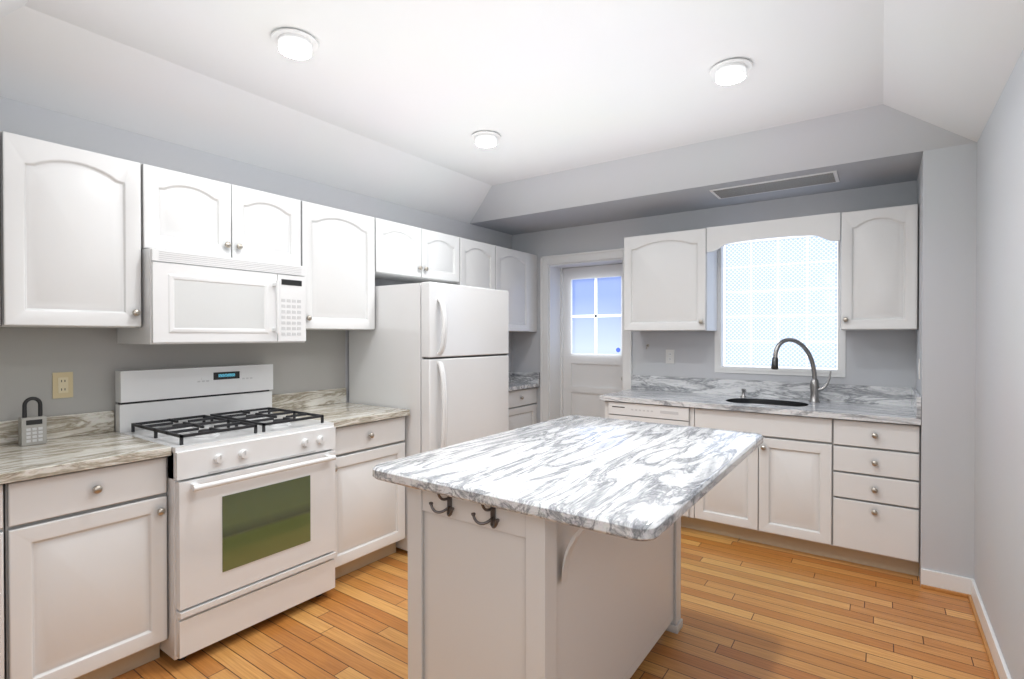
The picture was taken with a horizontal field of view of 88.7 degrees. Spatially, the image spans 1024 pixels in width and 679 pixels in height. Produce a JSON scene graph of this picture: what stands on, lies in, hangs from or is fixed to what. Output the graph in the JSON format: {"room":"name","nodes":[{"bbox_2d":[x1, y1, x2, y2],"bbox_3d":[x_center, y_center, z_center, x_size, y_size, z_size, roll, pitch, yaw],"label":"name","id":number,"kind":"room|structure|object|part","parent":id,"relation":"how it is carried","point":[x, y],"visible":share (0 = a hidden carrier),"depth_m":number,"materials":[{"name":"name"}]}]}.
{"room":"kitchen","nodes":[
{"label":"kitchen","id":0,"kind":"room"},
{"bbox_2d":[0,96,511,402],"bbox_3d":[-1.404,-0.026,3.368,0.120,2.750,5.340,0,1,35],"label":"wall","id":1,"kind":"structure","parent":0,"point":[30,120],"depth_m":2.91,"materials":[{"name":"grey paint"}]},
{"bbox_2d":[0,131,7,326],"bbox_3d":[-2.186,-0.420,1.874,0.318,0.740,0.464,0,1,35],"label":"upper cabinet","id":2,"kind":"object","parent":1,"relation":"attached to","point":[3,135],"depth_m":1.98,"materials":[{"name":"white wood"}]},
{"bbox_2d":[8,132,147,327],"bbox_3d":[-1.919,-0.423,2.251,0.318,0.740,0.458,0,1,35],"label":"upper cabinet","id":3,"kind":"object","parent":1,"relation":"attached to","point":[80,229],"depth_m":2.15,"materials":[{"name":"white wood"}]},
{"bbox_2d":[0,327,345,431],"bbox_3d":[-1.989,0.208,2.436,0.002,0.545,2.900,0,1,35],"label":"wall","id":4,"kind":"structure","parent":1,"relation":"attached to","point":[33,359],"depth_m":2.50,"materials":[{"name":"grey paint"}]},
{"bbox_2d":[52,372,72,398],"bbox_3d":[-2.031,0.206,2.368,0.008,0.116,0.072,0,1,35],"label":"outlet","id":5,"kind":"object","parent":4,"relation":"attached to","point":[62,384],"visible":1,"depth_m":2.36,"materials":[{"name":"beige plastic"}]},
{"bbox_2d":[0,388,345,443],"bbox_3d":[-1.953,0.391,2.469,0.020,0.099,2.792,0,1,35],"label":"backsplash","id":6,"kind":"structure","parent":1,"relation":"attached to","point":[79,424],"depth_m":2.45,"materials":[{"name":"beige stone"}]},
{"bbox_2d":[148,165,303,265],"bbox_3d":[-1.558,-0.604,2.760,0.318,0.385,0.787,0,1,35],"label":"upper cabinet","id":7,"kind":"object","parent":1,"relation":"attached to","point":[189,213],"depth_m":2.63,"materials":[{"name":"white wood"}]},
{"bbox_2d":[117,248,305,343],"bbox_3d":[-1.510,-0.195,2.716,0.451,0.427,0.760,0,1,35],"label":"microwave","id":8,"kind":"object","parent":7,"relation":"attached to","point":[190,298],"visible":1,"depth_m":2.53,"materials":[{"name":"white"}]},
{"bbox_2d":[304,201,379,329],"bbox_3d":[-1.177,-0.431,3.302,0.318,0.740,0.530,0,1,35],"label":"upper cabinet","id":9,"kind":"object","parent":1,"relation":"attached to","point":[342,247],"depth_m":3.21,"materials":[{"name":"white wood"}]},
{"bbox_2d":[380,219,463,283],"bbox_3d":[-0.780,-0.625,3.862,0.318,0.360,0.839,0,1,35],"label":"upper cabinet","id":10,"kind":"object","parent":1,"relation":"attached to","point":[411,254],"depth_m":3.77,"materials":[{"name":"white wood"}]},
{"bbox_2d":[452,238,499,289],"bbox_3d":[-0.403,-0.440,4.397,0.318,0.740,0.462,0,1,35],"label":"upper cabinet","id":11,"kind":"object","parent":1,"relation":"attached to","point":[481,260],"depth_m":4.34,"materials":[{"name":"white wood"}]},
{"bbox_2d":[500,247,531,331],"bbox_3d":[-0.114,-0.443,4.805,0.318,0.740,0.538,0,1,35],"label":"upper cabinet","id":12,"kind":"object","parent":1,"relation":"attached to","point":[515,266],"depth_m":4.77,"materials":[{"name":"white wood"}]},
{"bbox_2d":[113,527,994,678],"bbox_3d":[0.046,1.387,2.354,3.670,0.060,5.340,0,1,35],"label":"floor","id":13,"kind":"structure","parent":0,"point":[752,610],"depth_m":2.44,"materials":[{"name":"brown wood"}]},
{"bbox_2d":[0,484,15,678],"bbox_3d":[-2.240,0.922,1.557,0.608,0.880,0.965,0,1,35],"label":"base cabinet","id":14,"kind":"object","parent":13,"relation":"on","point":[7,621],"depth_m":1.78,"materials":[{"name":"beige wood"}]},
{"bbox_2d":[12,456,167,678],"bbox_3d":[-1.820,0.918,2.152,0.608,0.880,0.493,0,1,35],"label":"base cabinet","id":15,"kind":"object","parent":13,"relation":"on","point":[83,545],"depth_m":1.96,"materials":[{"name":"beige wood"}]},
{"bbox_2d":[0,432,170,483],"bbox_3d":[-2.085,0.463,1.746,0.640,0.035,1.459,0,1,35],"label":"countertop","id":16,"kind":"structure","parent":15,"relation":"on","point":[63,455],"depth_m":2.04,"materials":[{"name":"beige stone"}]},
{"bbox_2d":[18,397,46,445],"bbox_3d":[-2.026,0.342,2.212,0.052,0.200,0.080,0,1,35],"label":"lockbox","id":17,"kind":"object","parent":16,"relation":"on","point":[32,430],"visible":1,"depth_m":2.19,"materials":[{"name":"grey"}]},
{"bbox_2d":[115,364,335,660],"bbox_3d":[-1.390,0.752,2.617,0.719,1.205,0.758,0,1,35],"label":"range","id":18,"kind":"object","parent":13,"relation":"on","point":[251,525],"visible":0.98,"depth_m":2.45,"materials":[{"name":"white metal"}]},
{"bbox_2d":[332,416,404,578],"bbox_3d":[-1.073,0.909,3.208,0.608,0.880,0.567,0,1,35],"label":"base cabinet","id":19,"kind":"object","parent":13,"relation":"on","point":[370,511],"depth_m":3.02,"materials":[{"name":"beige wood"}]},
{"bbox_2d":[272,400,409,427],"bbox_3d":[-1.059,0.452,3.197,0.640,0.035,0.571,0,1,35],"label":"countertop","id":20,"kind":"structure","parent":19,"relation":"on","point":[342,415],"depth_m":3.13,"materials":[{"name":"white stone"}]},
{"bbox_2d":[349,282,508,550],"bbox_3d":[-0.551,0.496,3.705,0.828,1.700,0.822,0,1,35],"label":"fridge","id":21,"kind":"object","parent":13,"relation":"on","point":[433,357],"visible":0.54,"depth_m":3.38,"materials":[{"name":"white metal"}]},
{"bbox_3d":[-0.429,0.249,3.216,0.066,1.018,0.040,0,1,35],"label":"handle","id":22,"kind":"part","parent":21,"relation":"part of","materials":[{"name":"white plastic"}]},
{"bbox_3d":[-0.289,0.447,3.520,0.072,1.600,0.822,0,1,35],"label":"door","id":23,"kind":"part","parent":21,"relation":"part of","materials":[{"name":"white metal"}]},
{"bbox_2d":[509,371,539,429],"bbox_3d":[-0.192,0.831,4.696,0.329,1.015,1.138,0,1,35],"label":"base cabinet","id":24,"kind":"object","parent":13,"relation":"on","point":[523,386],"visible":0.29,"depth_m":4.93,"materials":[{"name":"beige wood"}]},
{"bbox_2d":[408,491,682,678],"bbox_3d":[0.305,0.915,2.041,0.807,0.889,1.283,0,1,35],"label":"kitchen island","id":25,"kind":"object","parent":13,"relation":"on","point":[550,549],"depth_m":1.68,"materials":[{"name":"wood"}]},
{"bbox_2d":[373,415,762,546],"bbox_3d":[0.327,0.449,2.078,1.000,0.040,1.436,0,1,35],"label":"island countertop","id":26,"kind":"structure","parent":25,"relation":"on","point":[629,481],"depth_m":1.74,"materials":[{"name":"white stone"}]},
{"bbox_2d":[600,399,715,530],"bbox_3d":[1.176,0.903,4.045,0.720,0.881,0.623,0,1,35],"label":"dishwasher","id":27,"kind":"object","parent":13,"relation":"on","point":[701,417],"depth_m":3.71,"materials":[{"name":"beige metal"}]},
{"bbox_2d":[704,435,819,554],"bbox_3d":[1.769,1.016,3.636,0.812,0.661,0.607,0,1,35],"label":"base cabinet","id":28,"kind":"object","parent":13,"relation":"on","point":[772,497],"depth_m":3.35,"materials":[{"name":"beige wood"}]},
{"bbox_2d":[820,419,920,575],"bbox_3d":[2.254,0.909,3.293,0.468,0.881,0.607,0,1,35],"label":"base cabinet","id":29,"kind":"object","parent":13,"relation":"on","point":[834,472],"depth_m":3.05,"materials":[{"name":"beige wood"}]},
{"bbox_2d":[600,387,919,426],"bbox_3d":[1.644,0.448,3.701,1.938,0.035,0.638,0,1,35],"label":"countertop","id":30,"kind":"structure","parent":29,"relation":"on","point":[826,408],"depth_m":3.48,"materials":[{"name":"white stone"}]},
{"bbox_2d":[740,389,746,396],"bbox_3d":[1.718,0.397,3.883,0.050,0.063,0.074,0,1,35],"label":"soap dispenser","id":31,"kind":"object","parent":30,"relation":"on","point":[743,392],"visible":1,"depth_m":3.89,"materials":[{"name":"silver metal"}]},
{"bbox_2d":[716,399,815,446],"bbox_3d":[1.749,0.561,3.605,0.534,0.213,0.394,0,1,35],"label":"sink","id":32,"kind":"object","parent":30,"relation":"in","point":[794,430],"depth_m":3.35,"materials":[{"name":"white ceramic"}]},
{"bbox_2d":[771,338,830,401],"bbox_3d":[1.972,0.209,3.569,0.336,0.443,0.296,0,1,35],"label":"faucet","id":33,"kind":"object","parent":30,"relation":"on","point":[815,389],"visible":1,"depth_m":3.60,"materials":[{"name":"silver metal"}]},
{"bbox_2d":[470,151,922,234],"bbox_3d":[1.122,-1.062,4.048,3.210,0.050,0.660,0,1,35],"label":"ceiling","id":34,"kind":"structure","parent":0,"point":[883,171],"depth_m":3.84,"materials":[{"name":"white paint"}]},
{"bbox_2d":[709,170,839,198],"bbox_3d":[1.748,-1.028,3.514,0.750,0.008,0.270,0,1,35],"label":"ceiling vent","id":35,"kind":"object","parent":34,"relation":"in","point":[786,183],"visible":0.93,"depth_m":3.48,"materials":[{"name":"white metal"}]},
{"bbox_2d":[512,180,916,422],"bbox_3d":[1.399,-0.035,4.448,3.210,2.750,0.300,0,1,35],"label":"wall","id":36,"kind":"structure","parent":0,"point":[880,357],"depth_m":4.14,"materials":[{"name":"grey paint"}]},
{"bbox_2d":[540,248,631,422],"bbox_3d":[0.741,0.272,4.897,0.920,2.130,0.330,0,1,35],"label":"door frame","id":37,"kind":"structure","parent":36,"relation":"attached to","point":[546,262],"depth_m":5.01,"materials":[{"name":"white wood"}]},
{"bbox_2d":[563,264,621,417],"bbox_3d":[0.787,0.316,4.963,0.728,2.028,0.097,0,1,35],"label":"back door","id":38,"kind":"structure","parent":36,"relation":"in","point":[592,334],"depth_m":5.01,"materials":[{"name":"white wood"}]},
{"bbox_2d":[666,350,673,363],"bbox_3d":[1.306,0.141,4.327,0.070,0.114,0.007,0,1,35],"label":"electrical outlet","id":39,"kind":"object","parent":36,"relation":"attached to","point":[669,356],"visible":1,"depth_m":4.32,"materials":[{"name":"white plastic"}]},
{"bbox_2d":[624,228,717,330],"bbox_3d":[1.254,-0.445,4.158,0.645,0.755,0.329,0,1,35],"label":"upper cabinet","id":40,"kind":"object","parent":36,"relation":"attached to","point":[670,281],"depth_m":4.01,"materials":[{"name":"white wood"}]},
{"bbox_2d":[707,212,839,251],"bbox_3d":[1.771,-0.728,3.605,0.831,0.180,0.018,0,1,35],"label":"window valance","id":41,"kind":"object","parent":40,"relation":"attached to","point":[826,226],"visible":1,"depth_m":3.57,"materials":[{"name":"white wood"}]},
{"bbox_2d":[632,375,911,406],"bbox_3d":[1.823,0.368,3.953,1.938,0.120,0.019,0,1,35],"label":"backsplash","id":42,"kind":"structure","parent":36,"relation":"attached to","point":[843,393],"depth_m":3.85,"materials":[{"name":"white stone"}]},
{"bbox_2d":[714,228,845,376],"bbox_3d":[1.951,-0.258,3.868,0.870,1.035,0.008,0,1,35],"label":"window frame","id":43,"kind":"structure","parent":36,"relation":"in","point":[842,366],"depth_m":3.89,"materials":[{"name":"white wood"}]},
{"bbox_2d":[724,236,837,368],"bbox_3d":[2.025,-0.276,3.973,0.776,0.976,0.080,0,1,35],"label":"window","id":44,"kind":"structure","parent":36,"relation":"in","point":[776,290],"depth_m":3.93,"materials":[{"name":"grey"}]},
{"bbox_2d":[840,204,918,329],"bbox_3d":[2.361,-0.439,3.376,0.396,0.755,0.329,0,1,35],"label":"upper cabinet","id":45,"kind":"object","parent":36,"relation":"attached to","point":[879,276],"depth_m":3.24,"materials":[{"name":"white wood"}]},
{"bbox_2d":[916,142,976,583],"bbox_3d":[2.664,-0.025,3.163,0.340,2.750,0.980,0,1,35],"label":"wall","id":46,"kind":"structure","parent":0,"point":[947,229],"depth_m":2.80,"materials":[{"name":"grey paint"}]},
{"bbox_2d":[912,388,919,418],"bbox_3d":[2.422,0.375,3.139,0.020,0.120,0.619,0,1,35],"label":"backsplash","id":47,"kind":"structure","parent":46,"relation":"attached to","point":[915,395],"depth_m":2.99,"materials":[{"name":"white stone"}]},
{"bbox_2d":[918,359,919,378],"bbox_3d":[2.348,0.169,3.020,0.008,0.115,0.070,0,1,35],"label":"light switch","id":48,"kind":"object","parent":46,"relation":"attached to","point":[919,369],"visible":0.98,"depth_m":2.99,"materials":[{"name":"white plastic"}]},
{"bbox_2d":[974,48,1023,678],"bbox_3d":[1.212,-0.007,0.919,0.120,2.750,4.360,0,1,35],"label":"wall","id":49,"kind":"structure","parent":0,"point":[999,494],"depth_m":2.13,"materials":[{"name":"grey paint"}]},
{"bbox_2d":[0,0,1023,222],"bbox_3d":[-0.202,-1.131,1.983,3.430,0.220,4.240,0,1,35],"label":"ceiling tray","id":50,"kind":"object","parent":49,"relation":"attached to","point":[573,103],"visible":1,"depth_m":2.48,"materials":[{"name":"white paint"}]},
{"bbox_2d":[271,28,318,59],"bbox_3d":[-0.898,-1.216,2.168,0.184,0.048,0.184,0,1,35],"label":"recessed light","id":51,"kind":"object","parent":50,"relation":"in","point":[292,43],"visible":0.98,"depth_m":2.15,"materials":[{"name":"white plastic"}]},
{"bbox_2d":[471,131,500,147],"bbox_3d":[-0.159,-1.224,3.213,0.184,0.048,0.184,0,1,35],"label":"recessed light","id":52,"kind":"object","parent":50,"relation":"in","point":[486,139],"visible":1,"depth_m":3.18,"materials":[{"name":"white plastic"}]},
{"bbox_2d":[709,58,752,84],"bbox_3d":[1.000,-1.218,2.394,0.184,0.048,0.184,0,1,35],"label":"recessed light","id":53,"kind":"object","parent":50,"relation":"in","point":[731,71],"visible":1,"depth_m":2.37,"materials":[{"name":"white plastic"}]},
{"bbox_2d":[921,568,1011,678],"bbox_3d":[1.108,1.317,1.076,0.220,0.100,4.240,0,1,35],"label":"baseboard","id":54,"kind":"structure","parent":49,"relation":"attached to","point":[956,585],"depth_m":2.60,"materials":[{"name":"white wood"}]}
]}

